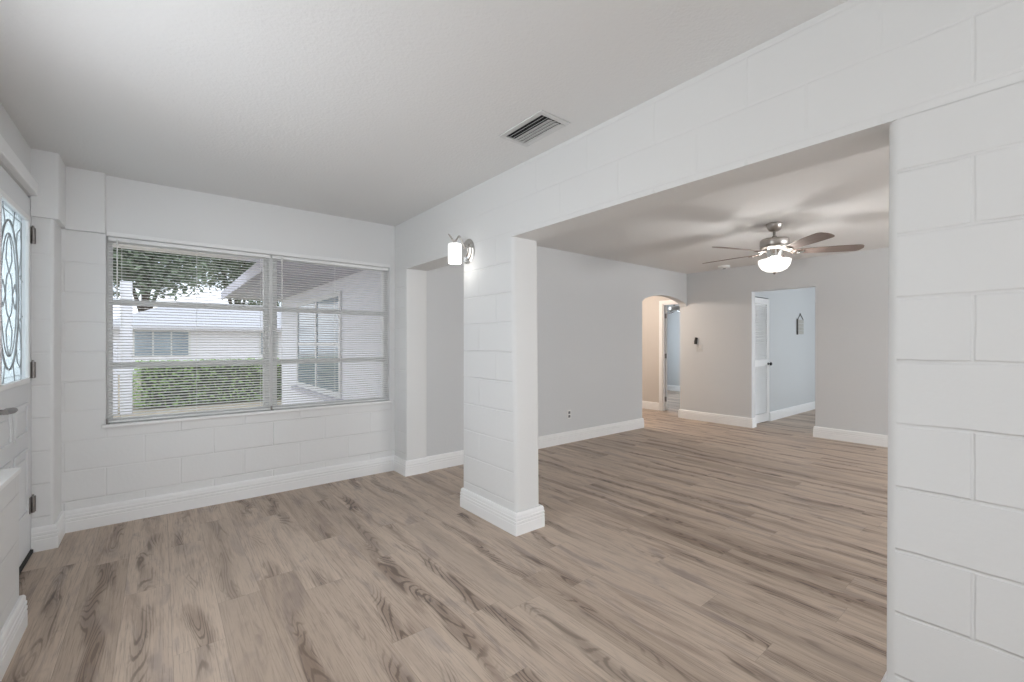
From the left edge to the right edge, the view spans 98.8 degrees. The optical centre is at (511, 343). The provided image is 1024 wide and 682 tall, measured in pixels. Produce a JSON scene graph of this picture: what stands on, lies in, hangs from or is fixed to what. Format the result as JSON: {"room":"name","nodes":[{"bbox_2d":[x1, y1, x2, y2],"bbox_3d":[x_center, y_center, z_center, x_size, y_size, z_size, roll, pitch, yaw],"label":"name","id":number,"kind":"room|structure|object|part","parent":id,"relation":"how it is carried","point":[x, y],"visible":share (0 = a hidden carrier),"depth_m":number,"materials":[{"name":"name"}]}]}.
{"room":"empty living room","nodes":[
{"label":"empty living room","id":0,"kind":"room"},
{"bbox_2d":[0,474,18,630],"bbox_3d":[-0.586,0.925,-0.147,0.123,0.700,5.305,0,0,-39],"label":"wall","id":1,"kind":"structure","parent":0,"point":[9,495],"depth_m":1.83,"materials":[{"name":"white paint"}]},
{"bbox_2d":[0,103,31,527],"bbox_3d":[-1.180,0.044,0.335,0.200,2.462,6.800,0,0,-39],"label":"wall","id":2,"kind":"structure","parent":0,"point":[9,131],"depth_m":2.43,"materials":[{"name":"white paint"}]},
{"bbox_2d":[0,467,20,490],"bbox_3d":[-0.587,0.564,-0.141,0.128,0.022,5.315,0,0,-39],"label":"wall ledge","id":3,"kind":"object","parent":2,"relation":"attached to","point":[6,475],"depth_m":1.85,"materials":[{"name":"white paint"}]},
{"bbox_2d":[0,595,27,681],"bbox_3d":[-0.580,1.202,-0.129,0.134,0.146,5.326,0,0,-39],"label":"baseboard","id":4,"kind":"structure","parent":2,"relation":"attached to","point":[11,633],"depth_m":1.80,"materials":[{"name":"white wood"}]},
{"bbox_2d":[0,165,27,196],"bbox_3d":[-2.691,-0.889,2.291,0.075,0.024,0.924,0,0,-39],"label":"trim","id":5,"kind":"structure","parent":2,"relation":"attached to","point":[0,165],"depth_m":2.41,"materials":[{"name":"white wood"}]},
{"bbox_2d":[0,166,35,566],"bbox_3d":[-2.644,0.188,2.337,0.117,2.126,0.916,0,0,-39],"label":"door","id":6,"kind":"structure","parent":2,"relation":"in","point":[17,235],"depth_m":2.44,"materials":[{"name":"white paint"}]},
{"bbox_3d":[-2.396,0.321,2.094,0.032,0.036,0.167,0,0,-36],"label":"lever","id":7,"kind":"part","parent":6,"relation":"part of","materials":[{"name":"silver metal"}]},
{"bbox_3d":[-2.691,-0.260,2.334,0.010,0.940,0.580,0,0,-39],"label":"leaded glass","id":8,"kind":"part","parent":6,"relation":"part of","materials":[{"name":"clear glass"}]},
{"bbox_3d":[-2.651,0.675,2.328,0.011,0.660,0.670,0,0,-39],"label":"raised panel","id":9,"kind":"part","parent":6,"relation":"part of","materials":[{"name":"white paint"}]},
{"bbox_3d":[-2.668,-0.260,2.353,0.016,0.984,0.624,0,0,-39],"label":"glass frame","id":10,"kind":"part","parent":6,"relation":"part of","materials":[{"name":"white glass"}]},
{"bbox_2d":[0,134,37,195],"bbox_3d":[-2.639,-0.941,2.295,0.082,0.077,0.984,0,0,-39],"label":"trim","id":11,"kind":"structure","parent":2,"relation":"attached to","point":[8,157],"depth_m":2.31,"materials":[{"name":"white wood"}]},
{"bbox_2d":[19,549,32,574],"bbox_3d":[-2.665,1.264,2.310,0.060,0.022,0.920,0,0,-39],"label":"trim","id":12,"kind":"structure","parent":2,"relation":"attached to","point":[30,552],"depth_m":2.54,"materials":[{"name":"black rubber"}]},
{"bbox_2d":[31,148,394,527],"bbox_3d":[-2.194,0.044,3.564,2.666,2.462,0.495,0,0,-39],"label":"wall","id":13,"kind":"structure","parent":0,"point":[77,463],"depth_m":3.22,"materials":[{"name":"white paint"}]},
{"bbox_2d":[107,237,267,422],"bbox_3d":[-2.512,-0.095,3.469,1.020,1.329,0.045,0,0,-39],"label":"window","id":14,"kind":"structure","parent":13,"relation":"attached to","point":[109,274],"depth_m":3.35,"materials":[{"name":"white"}]},
{"bbox_3d":[-2.512,0.154,3.469,0.956,0.040,0.039,0,0,-39],"label":"rail","id":15,"kind":"part","parent":14,"relation":"part of","materials":[{"name":"white metal"}]},
{"bbox_3d":[-2.512,-0.299,3.469,0.956,0.040,0.039,0,0,-39],"label":"rail","id":16,"kind":"part","parent":14,"relation":"part of","materials":[{"name":"white"}]},
{"bbox_2d":[108,237,269,422],"bbox_3d":[-2.462,-0.098,3.427,1.021,1.318,0.044,0,0,-39],"label":"mini blind","id":17,"kind":"object","parent":13,"relation":"attached to","point":[113,239],"visible":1,"depth_m":3.38,"materials":[{"name":"white plastic"}]},
{"bbox_3d":[-2.467,0.555,3.433,1.021,0.012,0.024,0,0,-39],"label":"rail","id":18,"kind":"part","parent":17,"relation":"part of","materials":[{"name":"white plastic"}]},
{"bbox_2d":[31,455,428,552],"bbox_3d":[-1.966,1.202,3.624,2.696,0.146,0.287,0,0,-39],"label":"baseboard","id":19,"kind":"structure","parent":13,"relation":"attached to","point":[47,537],"depth_m":3.43,"materials":[{"name":"white wood"}]},
{"bbox_2d":[273,259,386,408],"bbox_3d":[-1.680,-0.095,4.138,1.035,1.329,0.045,0,0,-39],"label":"window","id":20,"kind":"structure","parent":13,"relation":"attached to","point":[369,313],"depth_m":4.06,"materials":[{"name":"white"}]},
{"bbox_3d":[-1.680,0.154,4.138,0.971,0.040,0.039,0,0,-39],"label":"rail","id":21,"kind":"part","parent":20,"relation":"part of","materials":[{"name":"white metal"}]},
{"bbox_3d":[-1.680,-0.299,4.138,0.971,0.040,0.039,0,0,-39],"label":"rail","id":22,"kind":"part","parent":20,"relation":"part of","materials":[{"name":"white"}]},
{"bbox_2d":[272,255,387,408],"bbox_3d":[-1.648,-0.098,4.082,1.040,1.318,0.044,0,0,-39],"label":"mini blind","id":23,"kind":"object","parent":13,"relation":"attached to","point":[282,258],"visible":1,"depth_m":4.04,"materials":[{"name":"white plastic"}]},
{"bbox_3d":[-1.653,0.555,4.088,1.040,0.012,0.024,0,0,-39],"label":"rail","id":24,"kind":"part","parent":23,"relation":"part of","materials":[{"name":"white plastic"}]},
{"bbox_3d":[-1.653,-0.091,4.088,0.896,1.292,0.029,0,0,-39],"label":"ladder cord","id":25,"kind":"part","parent":23,"relation":"part of","materials":[{"name":"white fabric"}]},
{"bbox_2d":[282,270,379,403],"bbox_3d":[-2.974,0.075,6.988,0.120,2.600,5.780,0,0,-39],"label":"wall","id":26,"kind":"structure","parent":0,"point":[376,308],"depth_m":5.83,"materials":[{"name":"white paint"}]},
{"bbox_2d":[221,259,361,300],"bbox_3d":[-3.486,-0.965,6.948,1.330,0.160,6.000,0,0,-39],"label":"soffit","id":27,"kind":"structure","parent":26,"relation":"attached to","point":[315,267],"depth_m":6.33,"materials":[{"name":"white paint"}]},
{"bbox_2d":[291,386,343,400],"bbox_3d":[-3.209,0.810,7.107,0.100,0.070,2.700,0,0,-39],"label":"trim","id":28,"kind":"structure","parent":26,"relation":"attached to","point":[291,386],"depth_m":6.90,"materials":[{"name":"white paint"}]},
{"bbox_2d":[296,292,341,397],"bbox_3d":[-3.182,0.015,7.128,0.030,1.520,2.500,0,0,-39],"label":"window","id":29,"kind":"structure","parent":26,"relation":"in","point":[339,295],"depth_m":6.93,"materials":[{"name":"white"}]},
{"bbox_3d":[-3.557,0.010,7.598,0.024,0.050,1.160,0,0,-39],"label":"rail","id":30,"kind":"part","parent":29,"relation":"part of","materials":[{"name":"white metal"}]},
{"bbox_3d":[-3.554,0.010,7.599,0.010,1.370,1.160,0,0,-39],"label":"pane","id":31,"kind":"part","parent":29,"relation":"part of","materials":[{"name":"clear glass"}]},
{"bbox_3d":[-2.795,0.010,6.650,0.024,0.050,1.130,0,0,-39],"label":"rail","id":32,"kind":"part","parent":29,"relation":"part of","materials":[{"name":"white metal"}]},
{"bbox_3d":[-2.793,0.010,6.652,0.010,1.370,1.130,0,0,-39],"label":"pane","id":33,"kind":"part","parent":29,"relation":"part of","materials":[{"name":"clear glass"}]},
{"bbox_2d":[1,390,887,681],"bbox_3d":[2.750,1.335,4.840,12.050,0.120,10.500,0,0,-39],"label":"floor","id":34,"kind":"structure","parent":0,"point":[672,548],"depth_m":2.37,"materials":[{"name":"plastic"}]},
{"bbox_2d":[0,0,888,273],"bbox_3d":[2.750,-1.246,4.840,12.050,0.120,10.500,0,0,-39],"label":"ceiling","id":35,"kind":"structure","parent":0,"point":[386,112],"depth_m":2.06,"materials":[{"name":"white paint"}]},
{"bbox_2d":[499,110,569,146],"bbox_3d":[0.118,-1.175,2.426,0.212,0.023,0.362,0,0,-39],"label":"ceiling vent","id":36,"kind":"object","parent":35,"relation":"in","point":[541,124],"visible":1,"depth_m":2.40,"materials":[{"name":"white metal"}]},
{"bbox_2d":[667,305,679,313],"bbox_3d":[3.832,-0.965,10.400,1.382,0.443,1.413,0,0,-39],"label":"ceiling fan","id":37,"kind":"object","parent":35,"relation":"hanging from","point":[673,308],"visible":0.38,"depth_m":10.35,"materials":[{"name":"silver metal"}]},
{"bbox_2d":[718,265,729,268],"bbox_3d":[3.240,-1.162,6.696,0.172,0.049,0.172,0,0,-39],"label":"smoke detector","id":38,"kind":"object","parent":35,"relation":"attached to","point":[720,266],"visible":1,"depth_m":6.64,"materials":[{"name":"white plastic"}]},
{"bbox_2d":[702,222,863,274],"bbox_3d":[2.567,-0.934,4.385,1.414,0.504,1.370,0,0,-39],"label":"ceiling fan","id":39,"kind":"object","parent":35,"relation":"hanging from","point":[774,247],"visible":1,"depth_m":4.23,"materials":[{"name":"silver metal"}]},
{"bbox_3d":[2.327,-0.903,4.696,0.148,0.006,0.585,-15,9,-36],"label":"blade","id":40,"kind":"part","parent":39,"relation":"part of","materials":[{"name":"brown wood"}]},
{"bbox_3d":[2.172,-0.903,4.193,0.585,0.006,0.148,0,12,-19],"label":"blade","id":41,"kind":"part","parent":39,"relation":"part of","materials":[{"name":"wood"}]},
{"bbox_3d":[2.595,-0.767,4.337,0.284,0.122,0.284,0,0,-39],"label":"lamp shade","id":42,"kind":"part","parent":39,"relation":"part of","materials":[{"name":"white glass"}]},
{"bbox_3d":[2.602,-0.903,3.890,0.148,0.006,0.585,12,0,-1],"label":"blade","id":43,"kind":"part","parent":39,"relation":"part of","materials":[{"name":"brown wood"}]},
{"bbox_3d":[3.023,-0.903,4.205,0.585,0.006,0.148,0,-12,17],"label":"blade","id":44,"kind":"part","parent":39,"relation":"part of","materials":[{"name":"brown wood"}]},
{"bbox_2d":[427,246,686,455],"bbox_3d":[1.016,0.044,5.968,4.920,2.462,0.123,0,0,-39],"label":"wall","id":45,"kind":"structure","parent":0,"point":[589,308],"depth_m":5.66,"materials":[{"name":"white paint"}]},
{"bbox_2d":[427,418,643,470],"bbox_3d":[0.534,1.202,5.565,3.676,0.146,0.141,0,0,-39],"label":"baseboard","id":46,"kind":"structure","parent":45,"relation":"attached to","point":[440,461],"depth_m":5.59,"materials":[{"name":"white wood"}]},
{"bbox_2d":[567,410,570,418],"bbox_3d":[0.739,0.913,5.661,0.072,0.116,0.009,0,0,-39],"label":"wall outlet","id":47,"kind":"object","parent":45,"relation":"attached to","point":[568,411],"visible":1,"depth_m":5.65,"materials":[{"name":"white plastic"}]},
{"bbox_2d":[395,0,1023,681],"bbox_3d":[0.912,0.044,2.016,0.236,2.462,6.800,0,0,-39],"label":"wall","id":48,"kind":"structure","parent":0,"point":[939,83],"depth_m":1.41,"materials":[{"name":"white paint"}]},
{"bbox_2d":[448,234,474,264],"bbox_3d":[-0.406,-0.713,3.323,0.182,0.217,0.180,0,0,-39],"label":"wall sconce","id":49,"kind":"object","parent":48,"relation":"attached to","point":[457,253],"visible":1,"depth_m":3.31,"materials":[{"name":"white glass"}]},
{"bbox_3d":[-0.431,-0.677,3.304,0.100,0.145,0.100,0,0,-39],"label":"lamp shade","id":50,"kind":"part","parent":49,"relation":"part of","materials":[{"name":"white glass"}]},
{"bbox_3d":[-0.415,-0.774,3.316,0.158,0.095,0.014,0,0,-39],"label":"arm","id":51,"kind":"part","parent":49,"relation":"part of","materials":[{"name":"silver metal"}]},
{"bbox_2d":[460,487,544,535],"bbox_3d":[-0.090,1.202,3.249,0.260,0.146,0.693,0,0,-39],"label":"baseboard","id":52,"kind":"structure","parent":48,"relation":"attached to","point":[516,524],"depth_m":3.04,"materials":[{"name":"white wood"}]},
{"bbox_2d":[881,671,886,681],"bbox_3d":[2.165,1.202,0.443,0.260,0.146,2.779,0,0,-39],"label":"baseboard","id":53,"kind":"structure","parent":48,"relation":"attached to","point":[884,679],"depth_m":1.48,"materials":[{"name":"white wood"}]},
{"bbox_2d":[642,287,814,411],"bbox_3d":[4.298,0.044,7.239,6.170,2.462,8.500,0,0,-39],"label":"wall","id":54,"kind":"structure","parent":0,"point":[791,355],"depth_m":8.21,"materials":[{"name":"white paint"}]},
{"bbox_2d":[642,401,658,409],"bbox_3d":[2.230,1.202,9.085,0.021,0.146,1.830,0,0,-39],"label":"baseboard","id":55,"kind":"structure","parent":54,"relation":"attached to","point":[645,404],"depth_m":8.50,"materials":[{"name":"white wood"}]},
{"bbox_2d":[665,306,666,409],"bbox_3d":[2.743,0.272,8.580,0.075,1.983,0.631,0,0,-39],"label":"door","id":56,"kind":"structure","parent":54,"relation":"in","point":[665,306],"depth_m":8.35,"materials":[{"name":"white wood"}]},
{"bbox_2d":[659,300,677,410],"bbox_3d":[3.077,0.230,8.083,0.076,2.090,0.785,0,0,-39],"label":"trim","id":57,"kind":"structure","parent":54,"relation":"attached to","point":[662,304],"depth_m":8.32,"materials":[{"name":"white wood"}]},
{"bbox_2d":[667,385,679,390],"bbox_3d":[5.286,1.202,10.726,0.021,0.146,3.900,0,0,-39],"label":"baseboard","id":58,"kind":"structure","parent":54,"relation":"attached to","point":[669,387],"depth_m":11.86,"materials":[{"name":"white wood"}]},
{"bbox_2d":[755,297,771,422],"bbox_3d":[3.993,0.267,7.004,0.600,1.993,0.090,0,0,-39],"label":"door","id":59,"kind":"structure","parent":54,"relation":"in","point":[762,363],"depth_m":7.06,"materials":[{"name":"white wood"}]},
{"bbox_2d":[769,401,814,420],"bbox_3d":[5.245,1.202,8.024,2.570,0.146,0.021,0,0,-39],"label":"baseboard","id":60,"kind":"structure","parent":54,"relation":"attached to","point":[774,415],"depth_m":7.78,"materials":[{"name":"white wood"}]},
{"bbox_2d":[797,313,803,334],"bbox_3d":[5.303,-0.362,8.068,0.305,0.394,0.022,0,0,-39],"label":"wall sign","id":61,"kind":"object","parent":54,"relation":"attached to","point":[800,326],"visible":1,"depth_m":8.06,"materials":[{"name":"grey"}]},
{"bbox_2d":[680,247,888,434],"bbox_3d":[5.158,0.044,4.836,0.120,2.462,7.077,0,0,-39],"label":"wall","id":62,"kind":"structure","parent":0,"point":[852,288],"depth_m":5.97,"materials":[{"name":"white paint"}]},
{"bbox_2d":[678,409,756,427],"bbox_3d":[3.301,1.202,7.130,0.141,0.146,1.215,0,0,-39],"label":"baseboard","id":63,"kind":"structure","parent":62,"relation":"attached to","point":[686,414],"depth_m":7.01,"materials":[{"name":"white wood"}]},
{"bbox_2d":[813,426,887,446],"bbox_3d":[5.770,1.202,4.058,0.141,0.146,5.098,0,0,-39],"label":"baseboard","id":64,"kind":"structure","parent":62,"relation":"attached to","point":[820,432],"depth_m":5.67,"materials":[{"name":"white wood"}]},
{"label":"outside","id":65,"kind":"structure","parent":0,"visible":0},
{"bbox_2d":[113,375,281,417],"bbox_3d":[-15.571,1.435,35.339,100.000,0.120,65.400,0,0,-39],"label":"ground","id":66,"kind":"structure","parent":65,"point":[118,375],"depth_m":9.44,"materials":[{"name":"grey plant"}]},
{"bbox_2d":[113,341,117,413],"bbox_3d":[-7.959,0.665,8.434,0.560,1.420,0.120,0,0,-39],"label":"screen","id":67,"kind":"object","parent":66,"relation":"on","point":[113,341],"visible":0.02,"depth_m":8.55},
{"bbox_2d":[120,281,132,413],"bbox_3d":[-7.601,0.075,8.645,0.180,2.600,0.180,0,0,-39],"label":"porch post","id":68,"kind":"object","parent":66,"relation":"on","point":[126,282],"visible":0.57,"depth_m":8.58,"materials":[{"name":"white paint"}]},
{"bbox_2d":[113,247,216,310],"bbox_3d":[-21.794,-4.216,26.006,7.816,11.206,6.958,0,0,-39],"label":"tree","id":69,"kind":"object","parent":66,"relation":"on","point":[114,249],"visible":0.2,"depth_m":25.21,"materials":[{"name":"green plant"}]},
{"bbox_2d":[113,302,281,373],"bbox_3d":[-11.775,-0.425,27.742,20.800,3.600,7.400,0,0,-39],"label":"house","id":70,"kind":"structure","parent":66,"relation":"on","point":[157,308],"depth_m":21.26,"materials":[{"name":"white paint"}]},
{"bbox_3d":[-16.691,-0.015,19.865,0.607,1.100,0.020,0,0,-39],"label":"pane","id":71,"kind":"part","parent":70,"relation":"part of","materials":[{"name":"clear glass"}]},
{"bbox_3d":[-16.172,-0.015,20.282,0.607,1.100,0.020,0,0,-39],"label":"pane","id":72,"kind":"part","parent":70,"relation":"part of","materials":[{"name":"clear glass"}]},
{"bbox_3d":[-15.652,-0.015,20.700,0.607,1.100,0.020,0,0,-39],"label":"pane","id":73,"kind":"part","parent":70,"relation":"part of","materials":[{"name":"glass"}]},
{"bbox_2d":[133,358,281,408],"bbox_3d":[-6.288,0.876,10.854,5.028,1.064,1.059,0,0,-39],"label":"hedge","id":74,"kind":"object","parent":66,"relation":"on","point":[225,358],"visible":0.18,"depth_m":9.83,"materials":[{"name":"green plant"}]},
{"bbox_2d":[180,256,281,305],"bbox_3d":[-22.975,-4.938,36.693,9.187,12.650,8.119,0,0,-39],"label":"tree","id":75,"kind":"object","parent":66,"relation":"on","point":[209,260],"visible":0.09,"depth_m":35.21,"materials":[{"name":"green plant"}]}
]}

